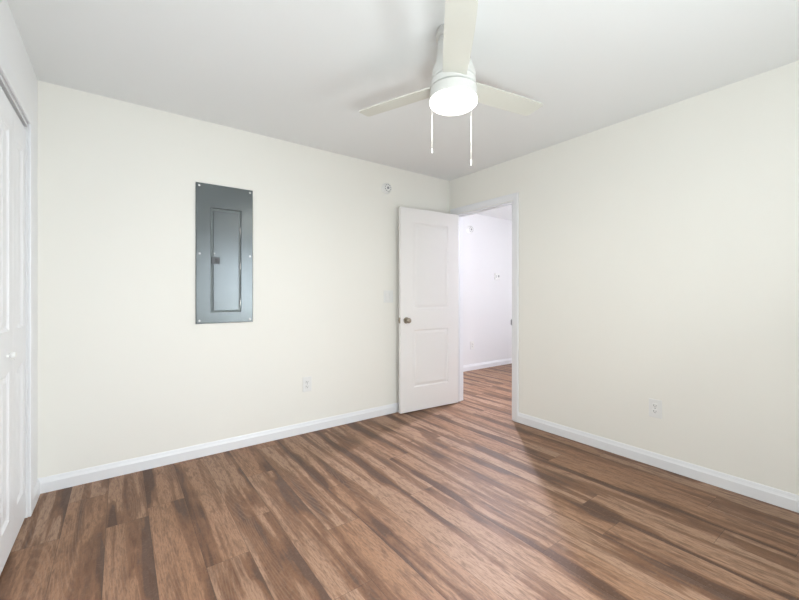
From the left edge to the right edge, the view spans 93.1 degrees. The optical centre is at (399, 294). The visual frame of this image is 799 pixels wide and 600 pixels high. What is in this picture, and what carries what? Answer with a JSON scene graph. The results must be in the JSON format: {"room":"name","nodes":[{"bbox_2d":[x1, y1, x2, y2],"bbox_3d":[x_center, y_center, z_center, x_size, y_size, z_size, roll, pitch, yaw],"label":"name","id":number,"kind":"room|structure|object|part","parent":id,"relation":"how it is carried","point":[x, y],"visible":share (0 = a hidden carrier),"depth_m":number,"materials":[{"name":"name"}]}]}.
{"room":"empty bedroom","nodes":[
{"label":"empty bedroom","id":0,"kind":"room"},
{"bbox_2d":[0,0,37,517],"bbox_3d":[-1.097,-0.044,0.729,0.114,2.440,3.653,0,0,-36],"label":"wall","id":1,"kind":"structure","parent":0,"point":[11,42],"depth_m":1.99,"materials":[{"name":"white paint"}]},
{"bbox_2d":[0,74,27,126],"bbox_3d":[-1.626,-0.889,1.493,0.061,0.019,1.199,0,0,-36],"label":"door track","id":2,"kind":"object","parent":1,"relation":"attached to","point":[3,85],"visible":0.45,"depth_m":1.73,"materials":[{"name":"silver metal"}]},
{"bbox_2d":[0,86,25,574],"bbox_3d":[-1.789,0.150,1.752,0.060,2.025,0.581,0,0,-36],"label":"door","id":3,"kind":"structure","parent":2,"relation":"hanging from","point":[12,131],"depth_m":1.74,"materials":[{"name":"white paint"}]},
{"bbox_3d":[-1.708,0.269,1.667,0.030,0.033,0.033,0,0,-36],"label":"knob","id":4,"kind":"part","parent":3,"relation":"part of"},
{"bbox_2d":[0,44,33,516],"bbox_3d":[-1.597,0.094,1.514,0.013,2.164,1.379,0,0,-36],"label":"door frame","id":5,"kind":"structure","parent":1,"relation":"attached to","point":[6,70],"depth_m":2.00,"materials":[{"name":"white wood"}]},
{"bbox_2d":[34,479,39,507],"bbox_3d":[-2.065,1.131,2.148,0.013,0.090,0.193,0,0,-36],"label":"baseboard","id":6,"kind":"structure","parent":1,"relation":"attached to","point":[37,484],"depth_m":2.15,"materials":[{"name":"white wood"}]},
{"bbox_2d":[38,80,448,477],"bbox_3d":[-1.128,-0.044,3.046,4.100,2.440,0.114,0,0,-36],"label":"wall","id":7,"kind":"structure","parent":0,"point":[127,370],"depth_m":2.67,"materials":[{"name":"beige paint"}]},
{"bbox_2d":[38,403,398,493],"bbox_3d":[-0.786,1.131,3.220,3.343,0.090,0.013,0,0,-36],"label":"baseboard","id":8,"kind":"structure","parent":7,"relation":"attached to","point":[96,473],"depth_m":2.72,"materials":[{"name":"white wood"}]},
{"bbox_2d":[196,182,252,323],"bbox_3d":[-1.303,-0.298,2.833,0.396,1.022,0.019,0,0,-36],"label":"electrical panel","id":9,"kind":"object","parent":7,"relation":"attached to","point":[224,238],"visible":1,"depth_m":2.83,"materials":[{"name":"grey metal"}]},
{"bbox_3d":[-1.299,-0.249,2.837,0.176,0.735,0.010,0,0,-36],"label":"panel door","id":10,"kind":"part","parent":9,"relation":"part of","materials":[{"name":"grey metal"}]},
{"bbox_2d":[303,376,311,391],"bbox_3d":[-0.786,0.764,3.222,0.080,0.125,0.010,0,0,-36],"label":"wall outlet","id":11,"kind":"object","parent":7,"relation":"attached to","point":[307,381],"visible":1,"depth_m":3.22,"materials":[{"name":"white plastic"}]},
{"bbox_2d":[382,183,390,193],"bbox_3d":[-0.120,-1.036,3.693,0.104,0.104,0.042,0,0,-36],"label":"smoke detector","id":12,"kind":"object","parent":7,"relation":"attached to","point":[386,188],"visible":1,"depth_m":3.67,"materials":[{"name":"white plastic"}]},
{"bbox_2d":[384,290,392,302],"bbox_3d":[-0.107,0.021,3.720,0.112,0.120,0.012,0,0,-36],"label":"light switch","id":13,"kind":"object","parent":7,"relation":"attached to","point":[388,294],"visible":1,"depth_m":3.72,"materials":[{"name":"white plastic"}]},
{"bbox_2d":[0,363,798,599],"bbox_3d":[1.214,1.226,3.126,7.964,0.100,4.768,0,0,-36],"label":"floor","id":14,"kind":"structure","parent":0,"point":[464,499],"depth_m":1.93,"materials":[{"name":"brown wood"}]},
{"bbox_2d":[7,0,798,219],"bbox_3d":[1.214,-1.314,3.126,7.964,0.100,4.768,0,0,-36],"label":"ceiling","id":15,"kind":"structure","parent":0,"point":[302,72],"depth_m":2.04,"materials":[{"name":"white paint"}]},
{"bbox_2d":[359,0,542,165],"bbox_3d":[0.290,-0.955,1.910,0.949,0.618,0.973,0,0,-36],"label":"ceiling fan","id":16,"kind":"object","parent":15,"relation":"hanging from","point":[454,90],"visible":1,"depth_m":1.75,"materials":[{"name":"white plastic"}]},
{"bbox_3d":[-0.017,-1.014,2.005,0.456,0.006,0.118,0,10,32],"label":"blade","id":17,"kind":"part","parent":16,"relation":"part of","materials":[{"name":"white wood"}]},
{"bbox_2d":[430,88,477,115],"bbox_3d":[0.261,-0.923,1.830,0.230,0.034,0.230,0,0,-36],"label":"diffuser","id":18,"kind":"object","parent":16,"relation":"attached to","point":[443,101],"depth_m":1.78,"materials":[{"name":"white glass"}]},
{"bbox_3d":[0.234,-1.014,1.503,0.118,0.006,0.456,10,1,5],"label":"blade","id":19,"kind":"part","parent":16,"relation":"part of","materials":[{"name":"white wood"}]},
{"bbox_3d":[0.551,-1.014,1.982,0.456,0.006,0.118,0,-10,-28],"label":"blade","id":20,"kind":"part","parent":16,"relation":"part of","materials":[{"name":"white wood"}]},
{"bbox_2d":[463,214,511,365],"bbox_3d":[1.482,-0.044,6.215,3.636,2.440,0.114,0,0,-36],"label":"wall","id":21,"kind":"structure","parent":0,"point":[487,251],"depth_m":6.10,"materials":[{"name":"white paint"}]},
{"bbox_2d":[467,226,472,233],"bbox_3d":[1.096,-0.999,5.834,0.124,0.124,0.042,0,0,-36],"label":"smoke detector","id":22,"kind":"object","parent":21,"relation":"attached to","point":[469,228],"visible":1,"depth_m":5.81,"materials":[{"name":"white plastic"}]},
{"bbox_2d":[470,341,473,348],"bbox_3d":[1.131,0.791,5.879,0.080,0.125,0.010,0,0,-36],"label":"wall outlet","id":23,"kind":"object","parent":21,"relation":"attached to","point":[471,342],"visible":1,"depth_m":5.87,"materials":[{"name":"white plastic"}]},
{"bbox_2d":[463,358,511,371],"bbox_3d":[1.520,1.131,6.164,3.636,0.090,0.013,0,0,-36],"label":"baseboard","id":24,"kind":"structure","parent":21,"relation":"attached to","point":[470,367],"depth_m":6.07,"materials":[{"name":"white wood"}]},
{"bbox_2d":[494,273,499,279],"bbox_3d":[1.607,-0.294,6.219,0.124,0.100,0.028,0,0,-36],"label":"thermostat","id":25,"kind":"object","parent":21,"relation":"attached to","point":[496,275],"visible":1,"depth_m":6.20,"materials":[{"name":"white plastic"}]},
{"bbox_2d":[449,61,798,494],"bbox_3d":[1.388,-0.044,3.184,0.114,2.440,4.654,0,0,-36],"label":"wall","id":26,"kind":"structure","parent":0,"point":[659,248],"depth_m":2.50,"materials":[{"name":"beige paint"}]},
{"bbox_2d":[450,192,518,421],"bbox_3d":[0.874,0.119,3.867,0.130,2.115,0.887,0,0,-36],"label":"door frame","id":27,"kind":"structure","parent":26,"relation":"attached to","point":[515,196],"depth_m":3.54,"materials":[{"name":"white wood"}]},
{"bbox_2d":[398,206,458,413],"bbox_3d":[0.311,0.153,3.907,0.752,2.026,0.161,0,0,-32],"label":"door","id":28,"kind":"structure","parent":27,"relation":"attached to","point":[428,320],"depth_m":3.88,"materials":[{"name":"white paint"}]},
{"bbox_2d":[649,398,661,418],"bbox_3d":[1.750,0.781,2.589,0.010,0.125,0.080,0,0,-36],"label":"wall outlet","id":29,"kind":"object","parent":26,"relation":"attached to","point":[655,406],"visible":1,"depth_m":2.58,"materials":[{"name":"white plastic"}]},
{"bbox_2d":[518,413,798,512],"bbox_3d":[1.870,1.131,2.423,0.013,0.090,2.630,0,0,-36],"label":"baseboard","id":30,"kind":"structure","parent":26,"relation":"attached to","point":[767,494],"depth_m":2.48,"materials":[{"name":"white wood"}]}
]}

